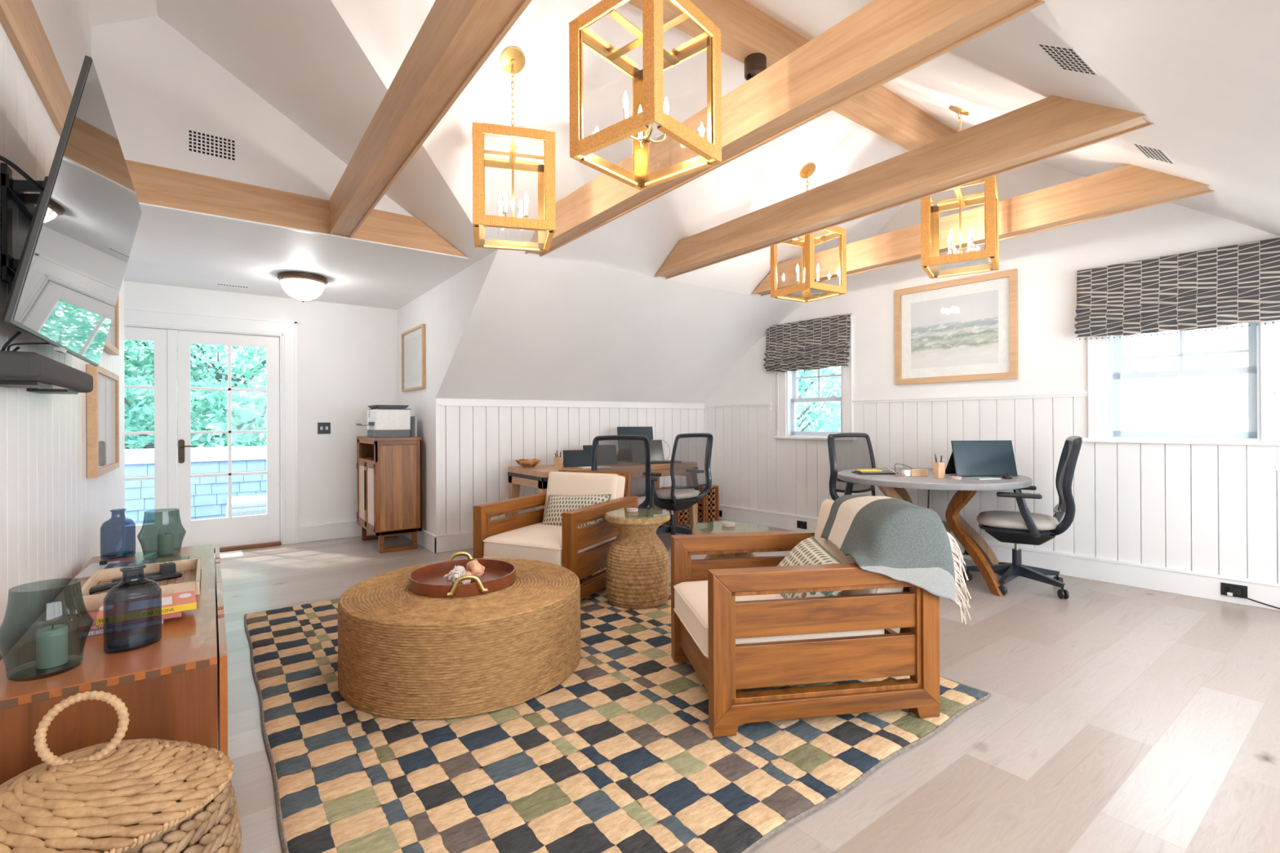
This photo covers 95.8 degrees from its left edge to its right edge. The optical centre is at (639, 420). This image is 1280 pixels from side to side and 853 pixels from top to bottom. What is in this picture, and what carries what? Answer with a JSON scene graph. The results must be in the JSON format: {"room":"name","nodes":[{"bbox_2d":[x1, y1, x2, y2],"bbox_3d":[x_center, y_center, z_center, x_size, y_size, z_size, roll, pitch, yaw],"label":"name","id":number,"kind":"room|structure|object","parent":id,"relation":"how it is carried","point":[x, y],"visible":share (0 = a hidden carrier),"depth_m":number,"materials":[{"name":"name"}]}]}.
{"room":"home office lounge","nodes":[
{"label":"home office lounge","id":0,"kind":"room"},
{"bbox_2d":[0,0,124,661],"bbox_3d":[-1.843,-0.718,1.512,0.150,3.800,6.620,0,0,-37],"label":"wall","id":1,"kind":"structure","parent":0,"point":[52,516],"depth_m":2.15,"materials":[{"name":"white paint"}]},
{"bbox_2d":[0,0,72,136],"bbox_3d":[-1.833,-1.303,1.640,0.022,0.226,3.528,0,0,-37],"label":"beam","id":2,"kind":"structure","parent":1,"relation":"attached to","point":[20,20],"depth_m":2.02,"materials":[{"name":"brown wood"}]},
{"bbox_2d":[0,350,93,394],"bbox_3d":[-1.974,-0.143,1.922,0.125,0.087,0.920,0,0,-37],"label":"bar","id":3,"kind":"object","parent":1,"relation":"attached to","point":[38,373],"visible":1,"depth_m":1.66,"materials":[{"name":"fabric"}]},
{"bbox_2d":[0,55,142,366],"bbox_3d":[-1.980,-0.598,2.033,0.248,0.740,1.400,0,0,-37],"label":"television","id":4,"kind":"object","parent":1,"relation":"attached to","point":[68,273],"visible":1,"depth_m":1.76,"materials":[{"name":"black plastic"}]},
{"bbox_2d":[0,155,44,191],"bbox_3d":[-1.578,-0.590,1.390,0.038,0.150,0.332,0,0,-14],"label":"cable","id":5,"kind":"object","parent":4,"relation":"attached to","point":[6,161],"visible":0.99,"depth_m":1.50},
{"bbox_2d":[86,364,119,478],"bbox_3d":[-3.026,0.006,3.270,0.040,0.575,0.880,0,0,-37],"label":"picture frame","id":6,"kind":"object","parent":1,"relation":"attached to","point":[103,402],"visible":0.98,"depth_m":3.25,"materials":[{"name":"brown wood"}]},
{"bbox_2d":[97,386,109,456],"bbox_3d":[-3.037,0.007,3.263,0.001,0.385,0.690,0,0,-37],"label":"print","id":7,"kind":"object","parent":6,"relation":"attached to","point":[104,391],"depth_m":3.33},
{"bbox_2d":[102,293,119,355],"bbox_3d":[-3.030,-0.668,3.272,0.040,0.520,0.880,0,0,-37],"label":"picture frame","id":8,"kind":"object","parent":1,"relation":"attached to","point":[111,346],"visible":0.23,"depth_m":3.51,"materials":[{"name":"brown wood"}]},
{"bbox_2d":[124,459,266,524],"bbox_3d":[-5.673,0.912,6.995,6.033,0.880,0.196,0,0,-37],"label":"wall","id":9,"kind":"structure","parent":0,"point":[209,495],"depth_m":7.12,"materials":[{"name":"blue"}]},
{"bbox_2d":[124,445,266,464],"bbox_3d":[-5.694,0.427,6.992,6.000,0.170,0.260,0,0,-37],"label":"cap","id":10,"kind":"object","parent":9,"relation":"on","point":[132,456],"depth_m":7.13,"materials":[{"name":"paint"}]},
{"bbox_2d":[91,16,413,217],"bbox_3d":[-2.121,-1.750,3.716,2.080,1.105,0.080,0,0,-37],"label":"wall","id":11,"kind":"structure","parent":0,"point":[157,85],"depth_m":3.32,"materials":[{"name":"white paint"}]},
{"bbox_2d":[186,128,236,162],"bbox_3d":[-2.501,-1.606,3.381,0.234,0.137,0.003,0,0,-37],"label":"air vent","id":12,"kind":"object","parent":11,"relation":"in","point":[202,143],"visible":1,"depth_m":3.38,"materials":[{"name":"metal"}]},
{"bbox_2d":[124,280,398,525],"bbox_3d":[-4.001,-0.050,5.256,3.650,2.500,0.150,0,0,-37],"label":"wall","id":13,"kind":"structure","parent":0,"point":[347,354],"depth_m":5.80,"materials":[{"name":"white paint"}]},
{"bbox_2d":[167,328,177,508],"bbox_3d":[-4.133,0.186,5.112,0.065,1.970,0.042,0,0,-37],"label":"trim","id":14,"kind":"structure","parent":13,"relation":"attached to","point":[171,334],"depth_m":5.10,"materials":[{"name":"white paint"}]},
{"bbox_2d":[124,306,297,545],"bbox_3d":[-4.126,0.122,5.115,1.886,2.158,0.126,0,0,-37],"label":"door frame","id":15,"kind":"structure","parent":13,"relation":"in","point":[286,331],"depth_m":5.56,"materials":[{"name":"white paint"}]},
{"bbox_2d":[124,326,168,551],"bbox_3d":[-4.468,0.187,4.880,0.750,1.974,0.045,0,0,-37],"label":"door","id":16,"kind":"structure","parent":15,"relation":"attached to","point":[159,336],"depth_m":5.05,"materials":[{"name":"white paint"}]},
{"bbox_2d":[177,329,279,548],"bbox_3d":[-3.784,0.184,5.351,0.773,1.974,0.105,0,0,-37],"label":"door","id":17,"kind":"structure","parent":15,"relation":"attached to","point":[228,531],"depth_m":5.36,"materials":[{"name":"white paint"}]},
{"bbox_2d":[213,541,281,552],"bbox_3d":[-4.127,1.186,5.118,1.615,0.030,0.150,0,0,-37],"label":"trim","id":18,"kind":"structure","parent":13,"relation":"attached to","point":[277,543],"depth_m":5.39,"materials":[{"name":"brown wood"}]},
{"bbox_2d":[297,520,372,542],"bbox_3d":[-2.961,1.114,5.916,0.940,0.165,0.027,0,0,-37],"label":"baseboard","id":19,"kind":"structure","parent":13,"relation":"attached to","point":[324,531],"depth_m":5.79,"materials":[{"name":"white paint"}]},
{"bbox_2d":[397,248,498,534],"bbox_3d":[-1.801,-0.021,5.141,0.003,2.420,2.800,0,0,-37],"label":"wall","id":20,"kind":"structure","parent":0,"point":[446,309],"depth_m":5.22,"materials":[{"name":"white paint"}]},
{"bbox_2d":[401,324,425,391],"bbox_3d":[-2.238,-0.598,5.697,0.028,0.600,0.740,0,0,-37],"label":"picture frame","id":21,"kind":"object","parent":20,"relation":"attached to","point":[413,340],"visible":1,"depth_m":5.68,"materials":[{"name":"brown wood"}]},
{"bbox_2d":[405,333,422,382],"bbox_3d":[-2.233,-0.598,5.701,0.001,0.436,0.576,0,0,-37],"label":"print","id":22,"kind":"object","parent":21,"relation":"attached to","point":[414,342],"depth_m":5.68},
{"bbox_2d":[402,528,435,553],"bbox_3d":[-2.212,1.112,5.680,0.027,0.160,1.294,0,0,-37],"label":"baseboard","id":23,"kind":"structure","parent":20,"relation":"attached to","point":[424,538],"depth_m":5.35,"materials":[{"name":"white paint"}]},
{"bbox_2d":[84,0,909,309],"bbox_3d":[-1.185,-1.754,4.645,7.050,1.116,4.385,0,0,-37],"label":"ceiling","id":24,"kind":"structure","parent":0,"point":[639,242],"depth_m":3.61,"materials":[{"name":"white paint"}]},
{"bbox_2d":[124,159,468,259],"bbox_3d":[-2.088,-1.300,3.667,2.028,0.228,0.035,0,0,-37],"label":"cross beam","id":25,"kind":"structure","parent":24,"relation":"attached to","point":[154,186],"depth_m":3.51,"materials":[{"name":"brown wood"}]},
{"bbox_2d":[277,271,327,302],"bbox_3d":[-2.789,-1.081,4.786,0.360,0.211,0.360,0,0,-37],"label":"ceiling lamp","id":26,"kind":"object","parent":24,"relation":"attached to","point":[303,281],"visible":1,"depth_m":4.74,"materials":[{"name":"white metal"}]},
{"bbox_2d":[472,46,555,252],"bbox_3d":[-0.669,-1.442,3.043,0.400,0.982,0.400,0,0,-15],"label":"lantern","id":27,"kind":"object","parent":24,"relation":"hanging from","point":[512,60],"visible":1,"depth_m":2.90,"materials":[{"name":"metal"}]},
{"bbox_2d":[769,162,846,302],"bbox_3d":[1.292,-1.462,4.457,0.400,1.007,0.400,0,0,-32],"label":"hanging lantern","id":28,"kind":"object","parent":24,"relation":"hanging from","point":[807,246],"visible":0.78,"depth_m":4.42,"materials":[{"name":"gold metal"}]},
{"bbox_2d":[439,404,705,534],"bbox_3d":[-0.546,0.484,6.231,3.306,1.400,0.150,0,0,-37],"label":"wall","id":29,"kind":"structure","parent":0,"point":[478,445],"depth_m":5.63,"materials":[{"name":"white paint"}]},
{"bbox_2d":[433,508,688,553],"bbox_3d":[-0.505,1.104,6.152,3.318,0.160,0.027,0,0,-37],"label":"baseboard","id":30,"kind":"structure","parent":29,"relation":"attached to","point":[459,540],"depth_m":5.26,"materials":[{"name":"white paint"}]},
{"bbox_2d":[435,398,706,535],"bbox_3d":[-0.497,0.411,6.161,3.310,1.225,0.022,0,0,-37],"label":"trim","id":31,"kind":"structure","parent":29,"relation":"attached to","point":[442,402],"depth_m":5.65,"materials":[{"name":"white paint"}]},
{"bbox_2d":[435,248,804,403],"bbox_3d":[0.070,-0.683,5.744,3.730,1.032,1.470,0,0,-37],"label":"ceiling","id":32,"kind":"structure","parent":0,"point":[537,327],"depth_m":5.33,"materials":[{"name":"white paint"}]},
{"bbox_2d":[213,518,1279,852],"bbox_3d":[-0.115,1.207,3.346,7.200,0.060,7.720,0,0,-37],"label":"floor","id":33,"kind":"structure","parent":0,"point":[1115,718],"depth_m":2.21,"materials":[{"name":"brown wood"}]},
{"bbox_2d":[0,543,227,785],"bbox_3d":[-1.921,0.924,2.230,0.502,0.520,1.881,0,0,-37],"label":"media console","id":34,"kind":"object","parent":33,"relation":"on","point":[175,687],"visible":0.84,"depth_m":1.54,"materials":[{"name":"brown wood"}]},
{"bbox_2d":[0,577,93,680],"bbox_3d":[-1.570,0.548,1.528,0.185,0.226,0.185,0,0,17],"label":"glass candle holder","id":35,"kind":"object","parent":34,"relation":"on","point":[46,626],"visible":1,"depth_m":1.48,"materials":[{"name":"glass"}]},
{"bbox_2d":[75,560,119,578],"bbox_3d":[-2.406,0.656,2.569,0.100,0.022,0.300,0,0,-34],"label":"binder","id":36,"kind":"object","parent":34,"relation":"on","point":[89,571],"visible":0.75,"depth_m":2.58,"materials":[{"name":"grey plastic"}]},
{"bbox_2d":[100,508,135,559],"bbox_3d":[-2.549,0.551,2.825,0.095,0.231,0.132,0,0,31],"label":"glass bottle","id":37,"kind":"object","parent":34,"relation":"on","point":[117,534],"visible":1,"depth_m":2.79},
{"bbox_2d":[88,619,164,635],"bbox_3d":[-1.671,0.655,1.874,0.200,0.014,0.142,0,0,-38],"label":"book","id":38,"kind":"object","parent":34,"relation":"on","point":[96,632],"visible":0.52,"depth_m":1.78,"materials":[{"name":"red paper"}]},
{"bbox_2d":[89,611,182,631],"bbox_3d":[-1.657,0.639,1.897,0.250,0.017,0.162,0,0,-35],"label":"book","id":39,"kind":"object","parent":38,"relation":"on","point":[94,615],"visible":0.15,"depth_m":1.88,"materials":[{"name":"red paper"}]},
{"bbox_2d":[95,590,196,625],"bbox_3d":[-1.629,0.618,1.918,0.246,0.023,0.182,0,0,-40],"label":"book","id":40,"kind":"object","parent":39,"relation":"on","point":[184,601],"visible":0.48,"depth_m":1.92,"materials":[{"name":"yellow paper"}]},
{"bbox_2d":[102,564,161,653],"bbox_3d":[-1.483,0.543,1.692,0.095,0.231,0.132,0,0,31],"label":"glass bottle","id":41,"kind":"object","parent":34,"relation":"on","point":[132,608],"visible":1,"depth_m":1.66,"materials":[{"name":"glass"}]},
{"bbox_2d":[81,557,201,611],"bbox_3d":[-1.952,0.638,2.283,0.349,0.052,0.479,0,0,-37],"label":"bamboo tray","id":42,"kind":"object","parent":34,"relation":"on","point":[190,569],"visible":0.47,"depth_m":2.34,"materials":[{"name":"brown wood"}]},
{"bbox_2d":[103,555,189,568],"bbox_3d":[-2.237,0.660,2.619,0.290,0.013,0.240,0,0,-33],"label":"magazine","id":43,"kind":"object","parent":34,"relation":"on","point":[180,557],"visible":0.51,"depth_m":2.67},
{"bbox_2d":[155,555,189,563],"bbox_3d":[-2.164,0.654,2.667,0.115,0.001,0.240,0,0,-33],"label":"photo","id":44,"kind":"object","parent":43,"relation":"on","point":[181,557],"depth_m":2.73},
{"bbox_2d":[137,508,186,557],"bbox_3d":[-2.339,0.554,2.831,0.185,0.226,0.185,0,0,17],"label":"glass vase","id":45,"kind":"object","parent":34,"relation":"on","point":[162,532],"visible":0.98,"depth_m":2.77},
{"bbox_2d":[0,690,241,852],"bbox_3d":[-1.162,0.879,1.206,0.548,0.611,0.406,0,0,-42],"label":"lidded basket","id":46,"kind":"object","parent":33,"relation":"on","point":[117,795],"visible":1,"depth_m":1.18,"materials":[{"name":"wicker"}]},
{"bbox_2d":[356,435,422,553],"bbox_3d":[-2.428,0.676,5.568,0.408,1.036,0.800,0,0,-37],"label":"base cabinet","id":47,"kind":"object","parent":33,"relation":"on","point":[389,469],"visible":1,"depth_m":5.28,"materials":[{"name":"brown wood"}]},
{"bbox_2d":[355,404,410,437],"bbox_3d":[-2.417,0.010,5.418,0.415,0.295,0.380,0,0,-37],"label":"printer","id":48,"kind":"object","parent":47,"relation":"on","point":[383,420],"visible":0.98,"depth_m":5.30,"materials":[{"name":"grey plastic"}]},
{"bbox_2d":[367,430,410,437],"bbox_3d":[-2.370,0.125,5.452,0.300,0.065,0.380,0,0,-37],"label":"paper tray","id":49,"kind":"object","parent":48,"relation":"on","point":[372,433],"depth_m":5.30,"materials":[{"name":"grey plastic"}]},
{"bbox_2d":[507,459,697,528],"bbox_3d":[-0.325,0.807,5.672,1.767,0.750,0.708,0,0,-37],"label":"desk","id":50,"kind":"object","parent":33,"relation":"on","point":[536,477],"visible":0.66,"depth_m":5.38,"materials":[{"name":"brown wood"}]},
{"bbox_2d":[562,449,591,466],"bbox_3d":[-0.598,0.356,5.438,0.260,0.152,0.184,0,0,-15],"label":"monitor","id":51,"kind":"object","parent":50,"relation":"on","point":[572,458],"visible":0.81,"depth_m":5.38,"materials":[{"name":"black plastic"}]},
{"bbox_2d":[617,426,653,462],"bbox_3d":[-0.053,0.251,6.057,0.390,0.367,0.190,0,0,-13],"label":"monitor","id":52,"kind":"object","parent":50,"relation":"on","point":[647,432],"visible":0.3,"depth_m":6.06,"materials":[{"name":"black plastic"}]},
{"bbox_2d":[629,440,664,462],"bbox_3d":[0.065,0.319,6.006,0.340,0.221,0.185,0,0,-15],"label":"monitor","id":53,"kind":"object","parent":50,"relation":"on","point":[656,453],"visible":0.48,"depth_m":5.97,"materials":[{"name":"black plastic"}]},
{"bbox_2d":[244,568,991,852],"bbox_3d":[-0.457,1.167,2.971,2.496,0.022,3.180,0,0,-37],"label":"rug","id":54,"kind":"object","parent":33,"relation":"on","point":[583,825],"visible":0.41,"depth_m":1.99,"materials":[{"name":"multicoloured fabric"}]},
{"bbox_2d":[337,558,580,719],"bbox_3d":[-0.834,0.973,2.773,1.093,0.372,1.093,0,0,5],"label":"coffee table","id":55,"kind":"object","parent":54,"relation":"on","point":[403,654],"visible":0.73,"depth_m":2.33,"materials":[{"name":"wicker"}]},
{"bbox_2d":[408,551,515,597],"bbox_3d":[-0.855,0.738,2.805,0.494,0.098,0.494,0,0,24],"label":"serving tray","id":56,"kind":"object","parent":55,"relation":"on","point":[428,580],"visible":0.79,"depth_m":2.78,"materials":[{"name":"brown leather"}]},
{"bbox_2d":[472,469,637,599],"bbox_3d":[-0.556,0.777,4.083,0.775,0.765,0.945,0,0,26],"label":"armchair","id":57,"kind":"object","parent":54,"relation":"on","point":[583,551],"visible":0.72,"depth_m":3.84,"materials":[{"name":"brown wood"}]},
{"bbox_2d":[483,522,616,566],"bbox_3d":[-0.599,0.845,3.994,0.619,0.186,0.740,0,0,26],"label":"seat cushion","id":58,"kind":"object","parent":57,"relation":"on","point":[540,542],"depth_m":3.72,"materials":[{"name":"beige fabric"}]},
{"bbox_2d":[541,493,611,527],"bbox_3d":[-0.472,0.669,4.193,0.538,0.272,0.199,0,0,24],"label":"throw pillow","id":59,"kind":"object","parent":57,"relation":"on","point":[557,505],"visible":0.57,"depth_m":4.17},
{"bbox_2d":[543,471,624,519],"bbox_3d":[-0.424,0.601,4.353,0.611,0.406,0.229,0,0,26],"label":"cushion","id":60,"kind":"object","parent":57,"relation":"on","point":[559,483],"depth_m":4.29,"materials":[{"name":"beige fabric"}]},
{"bbox_2d":[604,508,670,608],"bbox_3d":[-0.015,0.875,3.728,0.425,0.566,0.425,0,0,-37],"label":"side table","id":61,"kind":"object","parent":54,"relation":"on","point":[637,575],"visible":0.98,"depth_m":3.58,"materials":[{"name":"wicker"}]},
{"bbox_2d":[692,522,769,559],"bbox_3d":[0.501,0.871,3.186,0.425,0.566,0.425,0,0,-37],"label":"side table","id":62,"kind":"object","parent":54,"relation":"on","point":[716,527],"visible":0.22,"depth_m":3.15,"materials":[{"name":"wicker"}]},
{"bbox_2d":[671,498,939,737],"bbox_3d":[0.666,0.768,2.530,0.945,0.765,0.735,0,0,-9],"label":"armchair","id":63,"kind":"object","parent":54,"relation":"on","point":[731,619],"visible":0.79,"depth_m":2.20,"materials":[{"name":"brown wood"}]},
{"bbox_2d":[674,580,884,657],"bbox_3d":[0.569,0.836,2.514,0.740,0.186,0.579,0,0,-9],"label":"seat cushion","id":64,"kind":"object","parent":63,"relation":"on","point":[691,597],"depth_m":2.38,"materials":[{"name":"beige fabric"}]},
{"bbox_2d":[777,535,843,599],"bbox_3d":[0.712,0.675,2.469,0.238,0.277,0.470,0,0,-4],"label":"throw pillow","id":65,"kind":"object","parent":63,"relation":"on","point":[809,551],"visible":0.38,"depth_m":2.44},
{"bbox_2d":[813,499,903,595],"bbox_3d":[0.962,0.591,2.578,0.229,0.406,0.571,0,0,-9],"label":"cushion","id":66,"kind":"object","parent":63,"relation":"on","point":[826,505],"depth_m":2.60,"materials":[{"name":"beige fabric"}]},
{"bbox_2d":[820,494,971,624],"bbox_3d":[1.034,0.561,2.452,0.470,0.448,0.537,0,0,-5],"label":"throw blanket","id":67,"kind":"object","parent":63,"relation":"on","point":[896,539],"visible":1,"depth_m":2.24,"materials":[{"name":"fabric"}]},
{"bbox_2d":[591,435,657,537],"bbox_3d":[-0.167,0.651,5.048,0.635,1.058,0.696,0,0,-3],"label":"office chair","id":68,"kind":"object","parent":33,"relation":"on","point":[643,502],"visible":0.24,"depth_m":4.77,"materials":[{"name":"plastic"}]},
{"bbox_2d":[662,485,689,525],"bbox_3d":[0.413,0.971,6.556,0.237,0.418,0.285,0,0,-37],"label":"stool","id":69,"kind":"object","parent":33,"relation":"on","point":[679,517],"visible":0.25,"depth_m":6.47,"materials":[{"name":"brown wood"}]},
{"bbox_2d":[642,432,713,535],"bbox_3d":[0.318,0.650,5.643,0.635,1.058,0.696,0,0,-37],"label":"office chair","id":70,"kind":"object","parent":33,"relation":"on","point":[674,498],"visible":0.66,"depth_m":5.48,"materials":[{"name":"plastic"}]},
{"bbox_2d":[644,487,700,499],"bbox_3d":[0.314,0.715,5.649,0.492,0.075,0.482,0,0,-37],"label":"seat cushion","id":71,"kind":"object","parent":70,"relation":"on","point":[661,493],"depth_m":5.48,"materials":[{"name":"beige fabric"}]},
{"bbox_2d":[697,484,719,523],"bbox_3d":[0.750,0.970,6.757,0.237,0.418,0.285,0,0,-37],"label":"stool","id":72,"kind":"object","parent":33,"relation":"on","point":[706,509],"visible":0.59,"depth_m":6.67,"materials":[{"name":"brown wood"}]},
{"bbox_2d":[827,432,875,500],"bbox_3d":[1.990,0.640,4.874,0.635,1.058,0.696,0,0,-22],"label":"office chair","id":73,"kind":"object","parent":33,"relation":"on","point":[848,490],"visible":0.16,"depth_m":5.10,"materials":[{"name":"plastic"}]},
{"bbox_2d":[837,467,1031,596],"bbox_3d":[2.227,0.767,4.461,1.324,0.800,1.324,0,0,-17],"label":"round table","id":74,"kind":"object","parent":33,"relation":"on","point":[892,486],"depth_m":4.13,"materials":[{"name":"grey concrete"}]},
{"bbox_2d":[945,440,1017,476],"bbox_3d":[2.557,0.284,4.358,0.460,0.263,0.185,0,0,-2],"label":"laptop","id":75,"kind":"object","parent":74,"relation":"on","point":[967,458],"visible":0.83,"depth_m":4.30,"materials":[{"name":"black plastic"}]},
{"bbox_2d":[962,435,1083,599],"bbox_3d":[2.643,0.635,4.045,0.696,1.058,0.635,0,0,31],"label":"office chair","id":76,"kind":"object","parent":33,"relation":"on","point":[1024,526],"visible":0.94,"depth_m":3.89,"materials":[{"name":"plastic"}]},
{"bbox_2d":[977,510,1058,530],"bbox_3d":[2.637,0.700,4.049,0.482,0.075,0.492,0,0,31],"label":"seat cushion","id":77,"kind":"object","parent":76,"relation":"on","point":[996,520],"depth_m":3.92,"materials":[{"name":"beige fabric"}]},
{"bbox_2d":[704,162,1279,583],"bbox_3d":[2.830,-0.735,4.868,0.150,3.800,6.500,0,0,-40],"label":"wall","id":78,"kind":"structure","parent":0,"point":[1215,509],"depth_m":4.44,"materials":[{"name":"white paint"}]},
{"bbox_2d":[773,319,856,440],"bbox_3d":[1.830,-0.390,6.005,0.200,1.180,0.940,0,0,-40],"label":"window","id":79,"kind":"structure","parent":78,"relation":"in","point":[787,383],"depth_m":6.07,"materials":[{"name":"white paint"}]},
{"bbox_2d":[763,312,853,373],"bbox_3d":[1.709,-0.765,5.966,0.129,0.541,1.020,0,0,-40],"label":"roman shade","id":80,"kind":"object","parent":79,"relation":"attached to","point":[820,343],"visible":1,"depth_m":5.92,"materials":[{"name":"grey fabric"}]},
{"bbox_2d":[704,391,1088,407],"bbox_3d":[2.800,-0.186,4.774,0.022,0.031,6.200,0,0,-40],"label":"trim","id":81,"kind":"structure","parent":78,"relation":"attached to","point":[1085,393],"depth_m":4.92,"materials":[{"name":"white paint"}]},
{"bbox_2d":[894,268,1018,385],"bbox_3d":[2.657,-0.758,4.927,0.033,0.865,0.975,0,0,-40],"label":"picture frame","id":82,"kind":"object","parent":78,"relation":"attached to","point":[965,329],"visible":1,"depth_m":4.89,"materials":[{"name":"brown wood"}]},
{"bbox_2d":[911,289,998,368],"bbox_3d":[2.664,-0.758,4.933,0.003,0.591,0.701,0,0,-40],"label":"print","id":83,"kind":"object","parent":82,"relation":"attached to","point":[958,330],"depth_m":4.91},
{"bbox_2d":[714,504,1279,610],"bbox_3d":[2.805,1.082,4.771,0.027,0.165,6.200,0,0,-40],"label":"baseboard","id":84,"kind":"structure","parent":78,"relation":"attached to","point":[1183,582],"depth_m":4.09,"materials":[{"name":"white paint"}]},
{"bbox_2d":[1074,237,1279,339],"bbox_3d":[3.544,-0.833,3.812,0.129,0.531,1.110,0,0,-40],"label":"roman shade","id":85,"kind":"object","parent":78,"relation":"attached to","point":[1237,283],"visible":1,"depth_m":3.78,"materials":[{"name":"grey fabric"}]},
{"bbox_2d":[1082,320,1279,445],"bbox_3d":[3.632,-0.418,3.890,0.200,1.150,1.033,0,0,-40],"label":"window","id":86,"kind":"structure","parent":78,"relation":"in","point":[1104,355],"depth_m":3.85,"materials":[{"name":"white paint"}]},
{"bbox_2d":[1220,582,1247,598],"bbox_3d":[3.736,1.075,3.639,0.037,0.078,0.118,0,0,-40],"label":"wall outlet","id":87,"kind":"object","parent":78,"relation":"attached to","point":[1228,589],"visible":1,"depth_m":3.64,"materials":[{"name":"black plastic"}]},
{"bbox_2d":[744,0,1279,235],"bbox_3d":[1.535,-1.518,1.950,5.900,1.626,3.185,0,0,-37],"label":"ceiling","id":88,"kind":"structure","parent":0,"point":[1206,73],"depth_m":2.15,"materials":[{"name":"white paint"}]},
{"bbox_2d":[328,0,532,238],"bbox_3d":[-0.893,-1.312,2.337,0.127,0.222,3.525,0,0,-37],"label":"ceiling beam","id":89,"kind":"structure","parent":88,"relation":"attached to","point":[455,37],"depth_m":2.21,"materials":[{"name":"brown wood"}]},
{"bbox_2d":[568,0,722,190],"bbox_3d":[0.021,-1.467,2.130,0.400,1.021,0.400,0,0,40],"label":"hanging lantern","id":90,"kind":"object","parent":88,"relation":"hanging from","point":[649,107],"visible":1,"depth_m":2.09,"materials":[{"name":"gold metal"}]},
{"bbox_2d":[524,0,1044,256],"bbox_3d":[0.173,-1.317,2.921,0.130,0.222,3.190,0,0,-37],"label":"ceiling beam","id":91,"kind":"structure","parent":88,"relation":"attached to","point":[882,41],"depth_m":2.20,"materials":[{"name":"brown wood"}]},
{"bbox_2d":[626,0,956,151],"bbox_3d":[0.445,-2.196,3.128,5.440,0.300,0.134,0,0,-37],"label":"ridge beam","id":92,"kind":"structure","parent":88,"relation":"attached to","point":[746,29],"depth_m":3.32,"materials":[{"name":"brown wood"}]},
{"bbox_2d":[744,52,766,80],"bbox_3d":[0.655,-2.000,3.283,0.124,0.094,0.124,0,0,-37],"label":"spotlight","id":93,"kind":"object","parent":92,"relation":"attached to","point":[754,63],"visible":0.8,"depth_m":3.23,"materials":[{"name":"brown metal"}]},
{"bbox_2d":[654,95,1155,279],"bbox_3d":[1.119,-1.320,3.615,0.133,0.222,3.175,0,0,-37],"label":"ceiling beam","id":94,"kind":"structure","parent":88,"relation":"attached to","point":[1052,126],"depth_m":3.04,"materials":[{"name":"brown wood"}]},
{"bbox_2d":[920,105,999,279],"bbox_3d":[2.034,-1.488,3.676,0.400,1.049,0.400,0,0,34],"label":"hanging lantern","id":95,"kind":"object","parent":88,"relation":"hanging from","point":[930,256],"visible":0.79,"depth_m":3.62,"materials":[{"name":"gold metal"}]},
{"bbox_2d":[751,164,1214,296],"bbox_3d":[2.064,-1.323,4.308,0.140,0.222,3.160,0,0,-37],"label":"ceiling beam","id":96,"kind":"structure","parent":88,"relation":"attached to","point":[1131,187],"depth_m":3.68,"materials":[{"name":"brown wood"}]},
{"bbox_2d":[1035,42,1099,75],"bbox_3d":[1.517,-1.280,2.051,0.262,0.081,0.114,0,0,-37],"label":"ceiling vent","id":97,"kind":"object","parent":88,"relation":"in","point":[1067,58],"visible":1,"depth_m":2.04,"materials":[{"name":"metal"}]},
{"bbox_2d":[1131,142,1176,164],"bbox_3d":[2.514,-1.305,2.830,0.262,0.081,0.114,0,0,-37],"label":"ceiling vent","id":98,"kind":"object","parent":88,"relation":"in","point":[1148,152],"visible":1,"depth_m":2.82,"materials":[{"name":"metal"}]},
{"bbox_3d":[-4.831,1.317,6.507,8.000,0.060,2.980,0,0,-37],"label":"floor","id":99,"kind":"structure","parent":0,"visible":0},
{"bbox_2d":[226,494,266,517],"bbox_3d":[-4.120,1.073,6.588,0.960,0.420,0.600,0,0,-37],"label":"bench","id":100,"kind":"object","parent":99,"relation":"on","point":[245,505],"visible":0.14,"depth_m":6.21,"materials":[{"name":"paint"}]},
{"bbox_2d":[226,494,266,508],"bbox_3d":[-4.121,0.903,6.588,0.940,0.080,0.580,0,0,-37],"label":"cushion","id":101,"kind":"object","parent":100,"relation":"on","point":[258,501],"depth_m":6.24,"materials":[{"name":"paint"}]},
{"label":"outside","id":102,"kind":"structure","parent":0,"visible":0},
{"bbox_2d":[124,368,266,448],"bbox_3d":[-6.992,-0.116,8.408,5.318,2.738,2.201,0,0,-37],"label":"leafy shrub","id":103,"kind":"object","parent":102,"point":[142,414],"visible":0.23,"depth_m":8.31,"materials":[{"name":"green plant"}]},
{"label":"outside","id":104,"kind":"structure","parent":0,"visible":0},
{"bbox_2d":[124,339,196,448],"bbox_3d":[-9.523,0.884,8.601,4.788,8.711,3.626,0,0,-37],"label":"leafy tree","id":105,"kind":"object","parent":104,"point":[129,348],"visible":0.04,"depth_m":8.98,"materials":[{"name":"green plant"}]},
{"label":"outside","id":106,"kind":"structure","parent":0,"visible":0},
{"bbox_2d":[124,339,266,443],"bbox_3d":[-7.576,1.119,10.807,4.838,8.229,3.651,0,0,-45],"label":"leafy tree","id":107,"kind":"object","parent":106,"point":[217,373],"visible":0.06,"depth_m":9.80,"materials":[{"name":"green plant"}]},
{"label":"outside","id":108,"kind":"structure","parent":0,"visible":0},
{"bbox_2d":[795,366,841,431],"bbox_3d":[3.302,1.382,13.169,5.064,7.602,3.829,0,0,-37],"label":"leafy tree","id":109,"kind":"object","parent":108,"point":[833,425],"visible":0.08,"depth_m":12.23,"materials":[{"name":"green plant"}]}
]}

